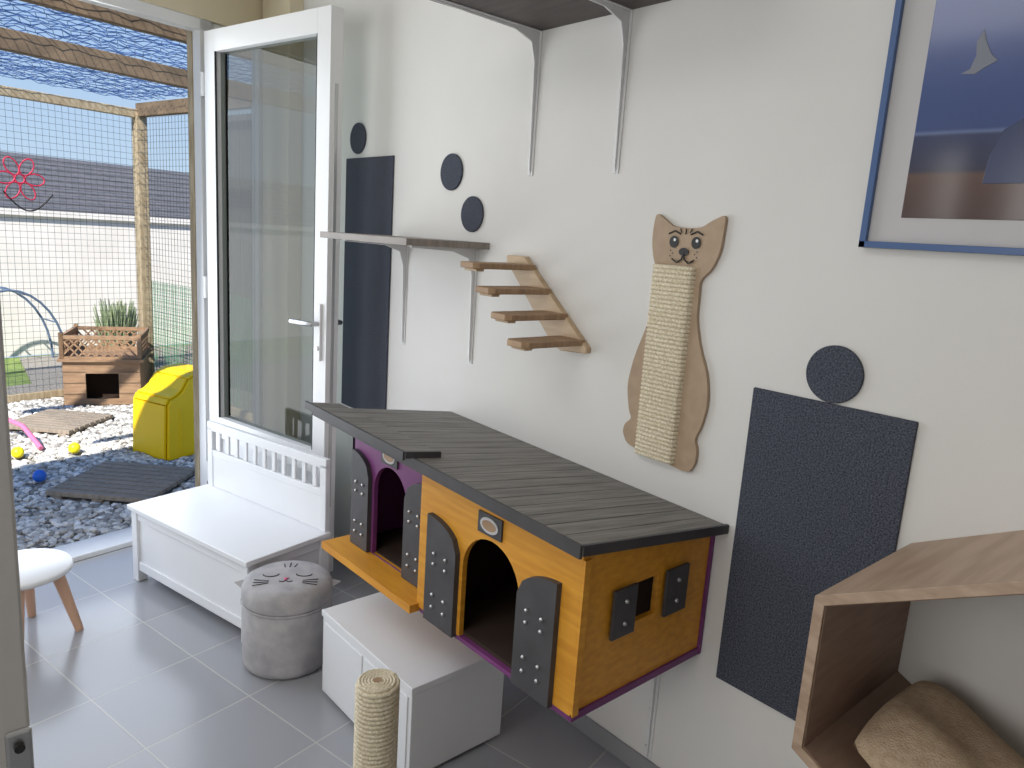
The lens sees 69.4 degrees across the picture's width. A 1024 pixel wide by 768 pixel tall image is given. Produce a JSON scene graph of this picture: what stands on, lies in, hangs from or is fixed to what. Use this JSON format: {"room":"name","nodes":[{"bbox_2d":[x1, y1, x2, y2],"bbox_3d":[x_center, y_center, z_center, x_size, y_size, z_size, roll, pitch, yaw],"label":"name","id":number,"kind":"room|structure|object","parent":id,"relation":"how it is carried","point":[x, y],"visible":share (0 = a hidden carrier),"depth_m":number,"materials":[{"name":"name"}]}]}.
{"room":"cat playroom","nodes":[
{"label":"cat playroom","id":0,"kind":"room"},
{"bbox_2d":[140,0,262,26],"bbox_3d":[-2.383,-0.411,2.315,0.100,2.600,3.755,12,14,35],"label":"wall","id":1,"kind":"structure","parent":0,"point":[225,13],"depth_m":3.33,"materials":[{"name":"beige paint"}]},
{"bbox_2d":[50,0,211,561],"bbox_3d":[-2.031,-0.367,2.829,0.160,2.360,1.880,12,14,35],"label":"door frame","id":2,"kind":"structure","parent":1,"relation":"attached to","point":[195,27],"depth_m":3.41,"materials":[{"name":"white plastic"}]},
{"bbox_2d":[211,23,223,28],"bbox_3d":[-1.371,-0.540,3.668,0.060,2.260,0.280,12,14,35],"label":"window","id":3,"kind":"structure","parent":1,"relation":"in","point":[214,26],"depth_m":3.35,"materials":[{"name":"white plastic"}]},
{"bbox_2d":[200,5,343,571],"bbox_3d":[-1.061,-0.371,3.253,0.893,2.270,0.180,13,14,39],"label":"door","id":4,"kind":"structure","parent":1,"relation":"in","point":[272,87],"depth_m":3.15,"materials":[{"name":"white plastic"}]},
{"bbox_2d":[24,545,629,767],"bbox_3d":[-1.001,1.333,0.932,3.700,0.100,5.374,-6,15,-41],"label":"floor","id":5,"kind":"structure","parent":0,"point":[153,677],"depth_m":2.36,"materials":[{"name":"grey tile"}]},
{"bbox_2d":[0,300,34,767],"bbox_3d":[-0.762,0.257,0.771,0.419,2.100,0.060,-6,15,-41],"label":"door","id":6,"kind":"structure","parent":5,"relation":"on","point":[16,740],"depth_m":0.90,"materials":[{"name":"grey paint"}]},
{"bbox_2d":[18,548,83,633],"bbox_3d":[-1.714,0.768,2.598,0.314,0.276,0.314,5,11,4],"label":"stool","id":7,"kind":"object","parent":5,"relation":"on","point":[38,567],"visible":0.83,"depth_m":2.63,"materials":[{"name":"white paint"}]},
{"bbox_2d":[127,420,330,641],"bbox_3d":[-1.143,0.552,2.962,0.800,0.625,0.382,11,13,34],"label":"storage bench","id":8,"kind":"object","parent":5,"relation":"on","point":[197,542],"visible":0.88,"depth_m":2.93,"materials":[{"name":"white paint"}]},
{"bbox_2d":[234,560,340,679],"bbox_3d":[-0.780,0.805,2.576,0.312,0.317,0.308,-6,15,-41],"label":"pouf","id":9,"kind":"object","parent":5,"relation":"on","point":[283,602],"visible":0.98,"depth_m":2.46,"materials":[{"name":"grey fabric"}]},
{"bbox_2d":[353,668,399,767],"bbox_3d":[-0.327,0.919,1.767,0.300,0.474,0.260,-6,15,-41],"label":"post","id":10,"kind":"object","parent":5,"relation":"on","point":[377,691],"visible":1,"depth_m":1.70,"materials":[{"name":"fabric"}]},
{"bbox_2d":[322,592,503,767],"bbox_3d":[-0.320,0.902,2.315,0.340,0.297,0.520,-6,15,-41],"label":"base cabinet","id":11,"kind":"object","parent":5,"relation":"on","point":[450,700],"visible":0.77,"depth_m":2.17,"materials":[{"name":"paint"}]},
{"bbox_2d":[304,0,1023,767],"bbox_3d":[0.511,-0.106,2.001,0.200,2.700,5.500,-6,15,-41],"label":"wall","id":12,"kind":"structure","parent":0,"point":[761,115],"depth_m":1.89,"materials":[{"name":"white paint"}]},
{"bbox_2d":[263,0,303,18],"bbox_3d":[-1.134,-0.589,3.632,0.070,2.600,0.304,-6,15,-41],"label":"trim","id":13,"kind":"structure","parent":12,"relation":"attached to","point":[271,8],"depth_m":3.34,"materials":[{"name":"beige paint"}]},
{"bbox_2d":[350,123,365,153],"bbox_3d":[-0.635,-1.013,3.052,0.008,0.124,0.124,-6,15,-41],"label":"disc","id":14,"kind":"object","parent":12,"relation":"attached to","point":[357,136],"depth_m":3.04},
{"bbox_2d":[341,155,394,408],"bbox_3d":[-0.612,-0.399,3.100,0.008,1.062,0.370,-6,15,-41],"label":"scratching mat","id":15,"kind":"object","parent":12,"relation":"attached to","point":[369,180],"depth_m":3.08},
{"bbox_2d":[320,231,489,363],"bbox_3d":[-0.398,-0.306,2.619,0.330,0.422,0.570,-6,15,-41],"label":"wall shelf","id":16,"kind":"object","parent":12,"relation":"attached to","point":[468,249],"visible":0.95,"depth_m":2.53,"materials":[{"name":"grey wood"}]},
{"bbox_2d":[440,153,462,190],"bbox_3d":[-0.212,-0.744,2.597,0.008,0.126,0.126,-6,15,-41],"label":"disc","id":17,"kind":"object","parent":12,"relation":"attached to","point":[451,173],"visible":1,"depth_m":2.59,"materials":[{"name":"fabric"}]},
{"bbox_2d":[461,196,483,231],"bbox_3d":[-0.136,-0.581,2.530,0.008,0.120,0.120,-6,15,-41],"label":"disc","id":18,"kind":"object","parent":12,"relation":"attached to","point":[472,211],"visible":1,"depth_m":2.52,"materials":[{"name":"fabric"}]},
{"bbox_2d":[334,537,659,767],"bbox_3d":[0.529,1.148,1.971,0.010,0.058,4.960,-6,15,-41],"label":"baseboard","id":19,"kind":"structure","parent":12,"relation":"attached to","point":[589,727],"depth_m":2.22,"materials":[{"name":"grey tile"}]},
{"bbox_2d":[305,401,728,759],"bbox_3d":[-0.078,0.579,2.173,0.571,0.892,1.192,-6,15,-41],"label":"house","id":20,"kind":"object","parent":12,"relation":"attached to","point":[583,586],"visible":1,"depth_m":1.88,"materials":[{"name":"brown wood"}]},
{"bbox_2d":[460,255,590,353],"bbox_3d":[0.023,-0.240,2.206,0.245,0.270,0.380,-6,15,-41],"label":"cat stairs","id":21,"kind":"structure","parent":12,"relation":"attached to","point":[562,333],"depth_m":2.20,"materials":[{"name":"brown wood"}]},
{"bbox_2d":[431,0,670,175],"bbox_3d":[0.136,-0.772,1.801,0.520,0.448,0.850,-6,15,-41],"label":"wall shelf","id":22,"kind":"object","parent":12,"relation":"attached to","point":[530,18],"visible":1,"depth_m":2.02,"materials":[{"name":"grey wood"}]},
{"bbox_2d":[623,214,727,471],"bbox_3d":[0.413,-0.108,1.937,0.030,0.656,0.261,-6,15,-41],"label":"board","id":23,"kind":"object","parent":12,"relation":"attached to","point":[668,389],"visible":1,"depth_m":1.92,"materials":[{"name":"beige fabric"}]},
{"bbox_2d":[716,387,917,720],"bbox_3d":[0.678,0.419,1.713,0.008,0.769,0.372,-6,15,-41],"label":"scratching mat","id":24,"kind":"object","parent":12,"relation":"attached to","point":[823,490],"depth_m":1.72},
{"bbox_2d":[806,345,863,402],"bbox_3d":[0.708,-0.021,1.625,0.008,0.128,0.128,-6,15,-41],"label":"disc","id":25,"kind":"object","parent":12,"relation":"attached to","point":[834,373],"depth_m":1.62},
{"bbox_2d":[791,530,1023,767],"bbox_3d":[0.888,0.555,1.180,0.410,0.643,0.684,-6,15,-41],"label":"shelf","id":26,"kind":"object","parent":12,"relation":"attached to","point":[858,625],"visible":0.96,"depth_m":1.32,"materials":[{"name":"brown wood"}]},
{"bbox_2d":[853,680,1023,767],"bbox_3d":[0.854,0.717,1.253,0.350,0.193,0.456,-6,15,-41],"label":"cushion","id":27,"kind":"object","parent":26,"relation":"on","point":[925,725],"visible":1,"depth_m":1.30,"materials":[{"name":"beige fabric"}]},
{"bbox_2d":[858,0,1023,255],"bbox_3d":[1.070,-0.550,1.131,0.024,0.722,0.962,-6,15,-41],"label":"framed picture","id":28,"kind":"object","parent":12,"relation":"attached to","point":[946,174],"visible":1,"depth_m":1.41,"materials":[{"name":"blue"}]},
{"label":"outside","id":29,"kind":"structure","parent":0,"visible":0},
{"bbox_2d":[0,151,189,219],"bbox_3d":[-7.782,-2.069,6.829,2.700,1.000,18.000,12,14,35],"label":"neighbouring roof","id":30,"kind":"structure","parent":29,"point":[94,201],"depth_m":9.90,"materials":[{"name":"tile"}]},
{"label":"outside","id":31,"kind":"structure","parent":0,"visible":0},
{"bbox_2d":[6,344,194,548],"bbox_3d":[-2.590,0.145,6.838,5.291,0.135,14.338,12,14,36],"label":"gravel ground","id":32,"kind":"structure","parent":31,"point":[35,361],"depth_m":6.80,"materials":[{"name":"grey gravel"}]},
{"bbox_2d":[11,447,24,457],"bbox_3d":[-3.085,0.427,4.618,0.072,0.072,0.071,-6,15,-41],"label":"ball","id":33,"kind":"object","parent":32,"relation":"on","point":[17,452],"visible":0.99,"depth_m":4.60,"materials":[{"name":"yellow plastic"}]},
{"bbox_2d":[0,286,61,356],"bbox_3d":[-5.021,-0.572,7.305,0.374,0.763,1.024,12,14,35],"label":"arch","id":34,"kind":"object","parent":32,"relation":"on","point":[3,289],"visible":0.81,"depth_m":7.53,"materials":[{"name":"blue"}]},
{"bbox_2d":[32,470,46,481],"bbox_3d":[-2.708,0.527,4.242,0.072,0.072,0.071,-6,15,-41],"label":"ball","id":35,"kind":"object","parent":32,"relation":"on","point":[38,475],"visible":1,"depth_m":4.22,"materials":[{"name":"blue plastic"}]},
{"bbox_2d":[9,409,112,436],"bbox_3d":[-3.326,0.281,5.430,0.520,0.048,0.520,5,11,4],"label":"slab","id":36,"kind":"object","parent":32,"relation":"on","point":[62,422],"depth_m":5.38,"materials":[{"name":"beige wood"}]},
{"bbox_2d":[68,442,80,453],"bbox_3d":[-2.826,0.413,4.777,0.072,0.072,0.071,-6,15,-41],"label":"ball","id":37,"kind":"object","parent":32,"relation":"on","point":[74,447],"visible":1,"depth_m":4.75,"materials":[{"name":"yellow plastic"}]},
{"bbox_2d":[0,0,192,402],"bbox_3d":[-2.989,-0.772,4.445,3.225,2.524,3.357,12,14,35],"label":"enclosure","id":38,"kind":"object","parent":32,"relation":"on","point":[13,41],"visible":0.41,"depth_m":5.78,"materials":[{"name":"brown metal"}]},
{"bbox_2d":[0,156,52,211],"bbox_3d":[-3.800,-1.551,5.762,0.012,0.407,0.416,12,14,35],"label":"flower ornament","id":39,"kind":"object","parent":38,"relation":"attached to","point":[18,166],"visible":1,"depth_m":5.74,"materials":[{"name":"red"}]},
{"bbox_2d":[8,397,194,549],"bbox_3d":[-2.758,0.427,4.963,2.112,0.038,3.604,-6,15,-41],"label":"gravel","id":40,"kind":"object","parent":32,"relation":"on","point":[105,438],"visible":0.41,"depth_m":4.50,"materials":[{"name":"grey gravel"}]},
{"bbox_2d":[9,418,43,449],"bbox_3d":[-3.304,0.308,4.930,0.629,0.150,0.050,10,13,29],"label":"toy","id":41,"kind":"object","parent":40,"relation":"on","point":[22,426],"visible":0.84,"depth_m":4.85,"materials":[{"name":"pink plastic"}]},
{"bbox_2d":[57,324,151,404],"bbox_3d":[-3.426,-0.175,6.275,0.620,0.590,0.610,0,12,-19],"label":"house","id":42,"kind":"structure","parent":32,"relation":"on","point":[99,374],"depth_m":6.07,"materials":[{"name":"brown wood"}]},
{"bbox_2d":[93,298,138,345],"bbox_3d":[-3.905,-0.464,7.298,0.401,0.741,0.419,7,12,18],"label":"bush","id":43,"kind":"object","parent":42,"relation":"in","point":[110,317],"visible":0.31,"depth_m":7.20,"materials":[{"name":"green plant"}]},
{"bbox_2d":[46,461,194,503],"bbox_3d":[-2.246,0.573,4.312,0.580,0.048,0.580,4,11,2],"label":"slab","id":44,"kind":"object","parent":32,"relation":"on","point":[108,480],"depth_m":4.24,"materials":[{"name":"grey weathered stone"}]},
{"bbox_2d":[133,363,194,460],"bbox_3d":[-2.266,0.169,5.033,0.381,0.558,0.481,10,13,28],"label":"box","id":45,"kind":"object","parent":32,"relation":"on","point":[163,409],"visible":0.69,"depth_m":4.86,"materials":[{"name":"yellow plastic"}]},
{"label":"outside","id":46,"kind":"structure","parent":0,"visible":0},
{"bbox_2d":[5,344,190,385],"bbox_3d":[-4.833,0.283,5.569,3.550,0.165,17.000,12,14,35],"label":"lawn","id":47,"kind":"structure","parent":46,"point":[14,373],"depth_m":7.16,"materials":[{"name":"green plant"}]},
{"bbox_2d":[0,208,191,356],"bbox_3d":[-6.292,-0.873,6.506,0.230,1.545,17.000,12,14,35],"label":"wall","id":48,"kind":"structure","parent":47,"relation":"on","point":[104,270],"depth_m":8.23,"materials":[{"name":"white paint"}]}
]}

